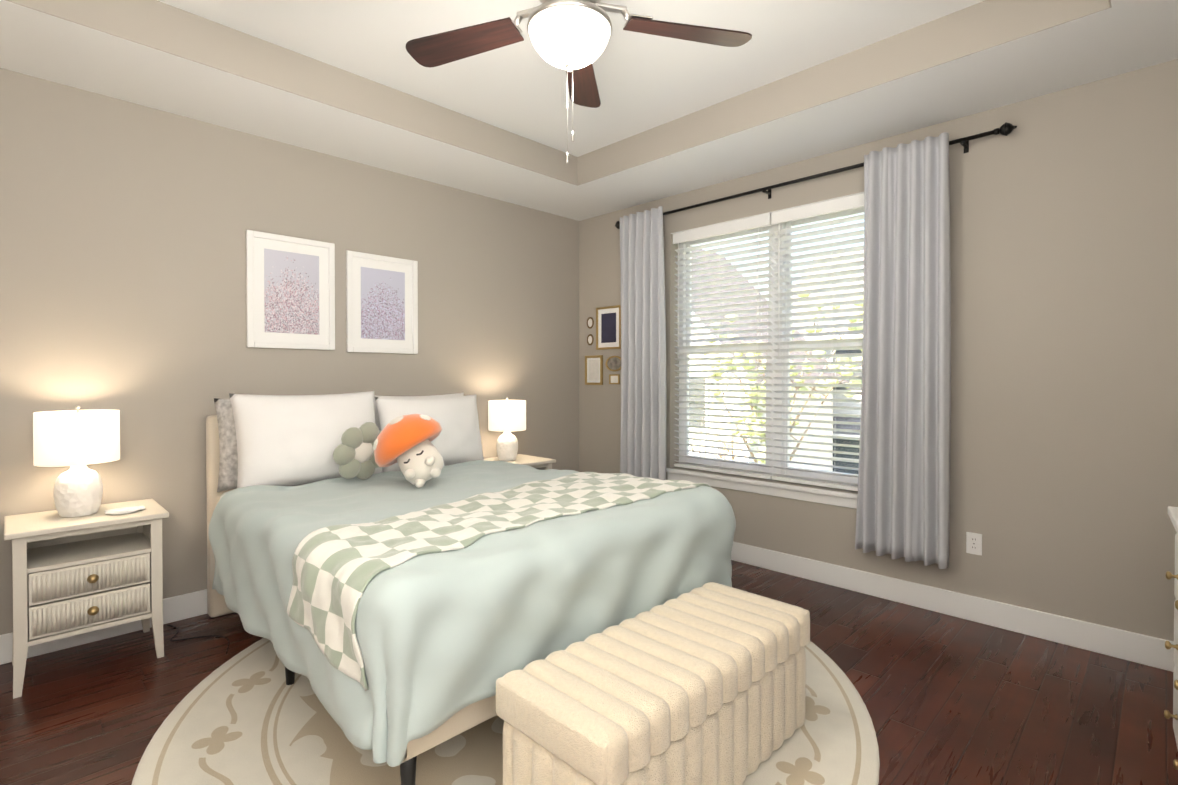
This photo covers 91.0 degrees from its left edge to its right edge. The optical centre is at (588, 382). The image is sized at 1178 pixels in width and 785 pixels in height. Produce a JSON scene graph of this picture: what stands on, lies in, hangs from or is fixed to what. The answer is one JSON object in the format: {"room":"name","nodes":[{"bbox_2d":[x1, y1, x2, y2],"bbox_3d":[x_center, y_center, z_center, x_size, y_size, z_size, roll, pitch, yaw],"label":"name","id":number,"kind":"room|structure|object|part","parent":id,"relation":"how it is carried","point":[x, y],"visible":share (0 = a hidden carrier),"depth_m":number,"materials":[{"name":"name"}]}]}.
{"room":"bedroom","nodes":[
{"label":"bedroom","id":0,"kind":"room"},
{"bbox_2d":[0,68,578,634],"bbox_3d":[-1.781,-0.205,3.732,0.200,3.220,5.000,1,1,45],"label":"wall","id":1,"kind":"structure","parent":0,"point":[124,226],"depth_m":3.19,"materials":[{"name":"beige paint"}]},
{"bbox_2d":[0,589,207,664],"bbox_3d":[-1.703,1.218,3.671,0.020,0.135,4.600,1,1,45],"label":"baseboard","id":2,"kind":"structure","parent":1,"relation":"attached to","point":[180,607],"depth_m":2.96,"materials":[{"name":"white paint"}]},
{"bbox_2d":[246,230,334,349],"bbox_3d":[-1.811,-0.548,3.539,0.024,0.680,0.500,1,1,45],"label":"picture","id":3,"kind":"object","parent":1,"relation":"attached to","point":[290,292],"visible":1,"depth_m":3.53,"materials":[{"name":"white"}]},
{"bbox_2d":[264,249,318,334],"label":"art","id":4,"kind":"object","parent":3,"relation":"attached to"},
{"bbox_2d":[346,250,417,353],"bbox_3d":[-1.402,-0.533,3.950,0.024,0.660,0.500,1,1,45],"label":"picture","id":5,"kind":"object","parent":1,"relation":"attached to","point":[381,304],"visible":0.98,"depth_m":3.94,"materials":[{"name":"white"}]},
{"bbox_2d":[361,267,404,339],"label":"art","id":6,"kind":"object","parent":5,"relation":"attached to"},
{"bbox_2d":[157,0,984,156],"bbox_3d":[-0.176,-1.723,2.118,2.990,0.150,3.260,1,1,45],"label":"ceiling","id":7,"kind":"structure","parent":0,"point":[645,82],"depth_m":2.90,"materials":[{"name":"white paint"}]},
{"bbox_2d":[406,0,751,162],"bbox_3d":[-0.086,-1.198,1.935,1.278,0.895,1.248,1,1,45],"label":"fan","id":8,"kind":"object","parent":7,"relation":"hanging from","point":[571,37],"visible":1,"depth_m":2.03,"materials":[{"name":"brown wood"}]},
{"bbox_3d":[-0.066,-1.148,1.973,0.280,0.120,0.280,1,1,45],"label":"lamp shade","id":9,"kind":"part","parent":8,"relation":"part of","materials":[{"name":"white glass"}]},
{"bbox_2d":[0,560,1177,784],"bbox_3d":[-0.176,1.362,2.152,4.730,0.120,5.000,1,1,45],"label":"floor","id":10,"kind":"structure","parent":0,"point":[948,700],"depth_m":2.39,"materials":[{"name":"brown wood"}]},
{"bbox_2d":[4,498,168,698],"bbox_3d":[-2.330,0.954,2.697,0.451,0.685,0.550,1,1,45],"label":"nightstand","id":11,"kind":"object","parent":10,"relation":"on","point":[98,570],"visible":1,"depth_m":2.58,"materials":[{"name":"beige paint"}]},
{"bbox_2d":[33,405,119,517],"bbox_3d":[-2.366,0.357,2.684,0.300,0.506,0.300,1,1,45],"label":"table lamp","id":12,"kind":"object","parent":11,"relation":"on","point":[77,441],"visible":1,"depth_m":2.61,"materials":[{"name":"white fabric"}]},
{"bbox_3d":[-2.366,0.250,2.682,0.300,0.233,0.300,1,1,45],"label":"lamp shade","id":13,"kind":"part","parent":12,"relation":"part of","materials":[{"name":"white fabric"}]},
{"bbox_2d":[105,506,144,514],"bbox_3d":[-2.185,0.601,2.726,0.136,0.017,0.148,1,1,45],"label":"dish","id":14,"kind":"object","parent":11,"relation":"on","point":[122,510],"visible":1,"depth_m":2.71,"materials":[{"name":"white ceramic"}]},
{"bbox_2d":[167,625,229,653],"bbox_3d":[-1.977,1.290,2.927,0.585,0.007,0.213,1,1,45],"label":"power cord","id":15,"kind":"object","parent":10,"relation":"on","point":[171,640],"visible":1,"depth_m":2.93,"materials":[{"name":"black plastic"}]},
{"bbox_2d":[206,391,735,784],"bbox_3d":[-0.718,0.674,2.955,2.348,1.237,1.843,1,1,45],"label":"bed","id":16,"kind":"object","parent":10,"relation":"on","point":[393,615],"visible":0.96,"depth_m":2.16,"materials":[{"name":"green fabric"}]},
{"bbox_2d":[214,398,237,491],"bbox_3d":[-1.723,0.329,3.356,0.221,0.497,0.760,1,1,45],"label":"pillow","id":17,"kind":"object","parent":16,"relation":"on","point":[225,441],"depth_m":3.10,"materials":[{"name":"grey fabric"}]},
{"bbox_3d":[-0.772,0.763,2.993,2.050,0.340,1.530,1,1,45],"label":"mattress","id":18,"kind":"part","parent":16,"relation":"part of","materials":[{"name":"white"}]},
{"bbox_2d":[229,391,382,487],"bbox_3d":[-1.545,0.310,3.235,0.297,0.514,0.780,1,1,45],"label":"pillow","id":19,"kind":"object","parent":16,"relation":"on","point":[279,440],"depth_m":3.08,"materials":[{"name":"white fabric"}]},
{"bbox_3d":[-0.774,0.738,2.994,2.215,1.110,1.600,1,1,45],"label":"frame","id":20,"kind":"part","parent":16,"relation":"part of","materials":[{"name":"beige wood"}]},
{"bbox_2d":[333,422,380,479],"bbox_3d":[-1.235,0.374,3.146,0.131,0.318,0.321,1,1,45],"label":"flower","id":21,"kind":"object","parent":16,"relation":"on","point":[353,454],"visible":0.79,"depth_m":3.10,"materials":[{"name":"green fabric"}]},
{"bbox_2d":[373,414,443,487],"bbox_3d":[-0.932,0.346,3.010,0.364,0.370,0.358,1,1,45],"label":"mushroom","id":22,"kind":"object","parent":16,"relation":"on","point":[405,443],"visible":1,"depth_m":2.91,"materials":[{"name":"orange fabric"}]},
{"bbox_2d":[374,392,463,468],"bbox_3d":[-1.151,0.322,3.929,0.217,0.497,0.740,1,1,45],"label":"pillow","id":23,"kind":"object","parent":16,"relation":"on","point":[377,422],"depth_m":3.86,"materials":[{"name":"white fabric"}]},
{"bbox_2d":[375,394,483,471],"bbox_3d":[-1.017,0.324,3.782,0.263,0.479,0.740,1,1,45],"label":"pillow","id":24,"kind":"object","parent":16,"relation":"on","point":[459,440],"depth_m":3.75,"materials":[{"name":"white fabric"}]},
{"bbox_2d":[287,472,710,690],"bbox_3d":[-0.305,0.667,2.506,0.818,0.362,1.788,1,1,45],"label":"throw","id":25,"kind":"object","parent":16,"relation":"on","point":[337,564],"depth_m":2.03,"materials":[{"name":"green fabric"}]},
{"bbox_2d":[132,638,879,784],"bbox_3d":[-0.272,1.292,2.600,2.820,0.010,2.820,1,1,45],"label":"rug","id":26,"kind":"object","parent":10,"relation":"on","point":[247,716],"visible":0.17,"depth_m":2.07,"materials":[{"name":"beige carpet"}]},
{"bbox_2d":[496,582,809,784],"bbox_3d":[0.284,1.076,1.966,0.470,0.433,1.154,1,1,45],"label":"bench","id":27,"kind":"object","parent":26,"relation":"on","point":[705,684],"visible":1,"depth_m":1.74,"materials":[{"name":"fabric"}]},
{"bbox_2d":[484,454,555,469],"bbox_3d":[-0.602,0.934,4.434,0.451,0.685,0.550,1,1,45],"label":"nightstand","id":28,"kind":"object","parent":10,"relation":"on","point":[540,463],"visible":0.02,"depth_m":4.44,"materials":[{"name":"beige paint"}]},
{"bbox_2d":[488,397,525,460],"bbox_3d":[-0.624,0.350,4.420,0.285,0.482,0.285,1,1,45],"label":"table lamp","id":29,"kind":"object","parent":28,"relation":"on","point":[507,417],"visible":1,"depth_m":4.32,"materials":[{"name":"white fabric"}]},
{"bbox_3d":[-0.624,0.248,4.419,0.285,0.221,0.285,1,1,45],"label":"lamp shade","id":30,"kind":"part","parent":29,"relation":"part of","materials":[{"name":"white fabric"}]},
{"bbox_2d":[1164,506,1177,769],"bbox_3d":[1.505,0.881,1.161,0.404,0.865,2.090,1,1,42],"label":"dresser","id":31,"kind":"object","parent":10,"relation":"on","point":[1172,512],"visible":1,"depth_m":1.94,"materials":[{"name":"white wood"}]},
{"bbox_2d":[0,0,1177,220],"bbox_3d":[-0.176,-1.618,2.119,4.330,0.360,4.600,1,1,45],"label":"ceiling","id":32,"kind":"structure","parent":0,"point":[1120,36],"depth_m":2.96,"materials":[{"name":"white paint"}]},
{"bbox_2d":[579,59,1177,640],"bbox_3d":[1.517,-0.207,3.836,4.330,3.220,0.200,1,1,45],"label":"wall","id":33,"kind":"structure","parent":0,"point":[1063,349],"depth_m":2.93,"materials":[{"name":"beige paint"}]},
{"bbox_2d":[587,317,593,328],"bbox_3d":[0.009,-0.537,5.183,0.085,0.105,0.011,1,1,45],"label":"frame","id":34,"kind":"object","parent":33,"relation":"attached to","point":[590,322],"visible":1,"depth_m":5.18,"materials":[{"name":"brown"}]},
{"bbox_2d":[587,334,593,344],"bbox_3d":[0.009,-0.385,5.184,0.080,0.100,0.011,1,1,45],"label":"frame","id":35,"kind":"object","parent":33,"relation":"attached to","point":[590,339],"visible":1,"depth_m":5.18,"materials":[{"name":"brown"}]},
{"bbox_2d":[585,355,602,384],"bbox_3d":[0.043,-0.111,5.149,0.210,0.260,0.019,1,1,45],"label":"frame","id":36,"kind":"object","parent":33,"relation":"attached to","point":[593,370],"visible":0.98,"depth_m":5.14,"materials":[{"name":"gold metal"}]},
{"bbox_2d":[589,360,598,380],"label":"art","id":37,"kind":"object","parent":33,"relation":"attached to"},
{"bbox_2d":[596,305,620,349],"bbox_3d":[0.170,-0.475,5.018,0.290,0.370,0.019,1,1,45],"label":"picture frame","id":38,"kind":"object","parent":33,"relation":"attached to","point":[608,327],"visible":0.9,"depth_m":5.02,"materials":[{"name":"gold metal"}]},
{"bbox_2d":[601,313,615,342],"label":"art","id":39,"kind":"object","parent":38,"relation":"attached to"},
{"bbox_2d":[605,356,620,370],"bbox_3d":[0.218,-0.164,4.976,0.210,0.135,0.015,1,1,45],"label":"oval plate","id":40,"kind":"object","parent":33,"relation":"attached to","point":[612,363],"visible":0.88,"depth_m":4.98,"materials":[{"name":"beige ceramic"}]},
{"bbox_2d":[609,374,619,383],"bbox_3d":[0.218,-0.029,4.979,0.115,0.085,0.013,1,1,45],"label":"frame","id":41,"kind":"object","parent":33,"relation":"attached to","point":[614,378],"visible":1,"depth_m":4.98,"materials":[{"name":"gold metal"}]},
{"bbox_2d":[611,376,617,382],"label":"art","id":42,"kind":"object","parent":33,"relation":"attached to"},
{"bbox_2d":[666,468,857,508],"bbox_3d":[1.264,0.727,4.010,1.740,0.089,0.145,1,1,45],"label":"window sill","id":43,"kind":"structure","parent":33,"relation":"attached to","point":[836,498],"depth_m":3.96,"materials":[{"name":"white paint"}]},
{"bbox_2d":[671,192,863,485],"bbox_3d":[1.297,-0.244,4.033,1.680,1.850,0.170,1,1,45],"label":"window","id":44,"kind":"structure","parent":33,"relation":"in","point":[771,228],"depth_m":4.06,"materials":[{"name":"white plastic"}]},
{"bbox_2d":[673,213,773,478],"bbox_3d":[0.971,-0.251,4.296,0.822,1.834,0.087,1,1,45],"label":"window blind","id":45,"kind":"object","parent":44,"relation":"attached to","point":[759,221],"visible":0.92,"depth_m":4.27,"materials":[{"name":"white plastic"}]},
{"bbox_2d":[771,193,863,490],"bbox_3d":[1.562,-0.244,3.708,0.822,1.834,0.087,1,1,45],"label":"window blind","id":46,"kind":"object","parent":44,"relation":"attached to","point":[824,207],"visible":0.58,"depth_m":3.78,"materials":[{"name":"white plastic"}]},
{"bbox_2d":[615,122,1016,228],"bbox_3d":[1.206,-1.300,3.915,2.750,0.084,0.108,1,1,45],"label":"curtain rod","id":47,"kind":"object","parent":33,"relation":"attached to","point":[1006,129],"visible":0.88,"depth_m":3.63,"materials":[{"name":"black metal"}]},
{"bbox_2d":[620,206,666,479],"bbox_3d":[0.409,-0.185,4.601,0.491,2.331,0.108,1,1,45],"label":"curtain","id":48,"kind":"object","parent":47,"relation":"hanging from","point":[643,392],"visible":0.92,"depth_m":4.55,"materials":[{"name":"grey fabric"}]},
{"bbox_2d":[855,132,950,568],"bbox_3d":[1.756,-0.170,3.260,0.483,2.331,0.101,1,1,45],"label":"curtain","id":49,"kind":"object","parent":47,"relation":"hanging from","point":[903,502],"visible":1,"depth_m":3.23,"materials":[{"name":"grey fabric"}]},
{"bbox_2d":[731,541,1174,671],"bbox_3d":[1.437,1.217,3.779,4.260,0.135,0.016,1,1,45],"label":"baseboard","id":50,"kind":"structure","parent":33,"relation":"attached to","point":[1128,645],"depth_m":3.12,"materials":[{"name":"white paint"}]},
{"bbox_2d":[966,532,981,555],"bbox_3d":[2.085,0.871,3.136,0.072,0.116,0.007,1,1,45],"label":"electrical outlet plate","id":51,"kind":"object","parent":33,"relation":"attached to","point":[973,543],"visible":1,"depth_m":3.13,"materials":[{"name":"white plastic"}]},
{"label":"outside","id":52,"kind":"structure","parent":0,"visible":0},
{"bbox_3d":[21.388,3.970,41.104,100.000,0.200,79.000,1,1,45],"label":"ground","id":53,"kind":"structure","parent":52,"visible":0},
{"bbox_2d":[690,417,749,460],"bbox_3d":[2.308,2.468,11.456,1.680,3.474,2.270,1,1,45],"label":"tree","id":54,"kind":"object","parent":53,"relation":"on","point":[733,458],"depth_m":11.29,"materials":[{"name":"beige plant"}]},
{"bbox_2d":[689,406,752,458],"bbox_3d":[2.486,2.179,12.443,2.384,4.028,1.854,1,1,45],"label":"tree","id":55,"kind":"object","parent":53,"relation":"on","point":[716,444],"depth_m":12.34,"materials":[{"name":"beige plant"}]},
{"bbox_2d":[689,249,847,470],"bbox_3d":[2.733,-0.206,18.656,8.993,8.650,5.675,1,1,45],"label":"house","id":56,"kind":"structure","parent":53,"relation":"on","point":[813,439],"depth_m":15.77,"materials":[{"name":"white"}]},
{"bbox_3d":[1.835,0.698,16.008,3.225,6.100,0.030,1,1,45],"label":"glass","id":57,"kind":"part","parent":56,"relation":"part of","materials":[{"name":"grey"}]},
{"bbox_2d":[700,289,862,463],"bbox_3d":[3.733,1.118,11.353,3.791,6.170,3.348,1,1,45],"label":"tree","id":58,"kind":"object","parent":53,"relation":"on","point":[793,423],"depth_m":11.13,"materials":[{"name":"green plant"}]},
{"bbox_2d":[792,250,863,473],"bbox_3d":[13.567,-0.484,18.944,12.700,9.200,10.180,1,1,45],"label":"house","id":59,"kind":"structure","parent":53,"relation":"on","point":[850,434],"depth_m":18.52,"materials":[{"name":"white"}]},
{"bbox_3d":[10.027,1.020,16.324,6.300,4.250,0.030,1,1,45],"label":"glass","id":60,"kind":"part","parent":59,"relation":"part of","materials":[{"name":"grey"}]}
]}

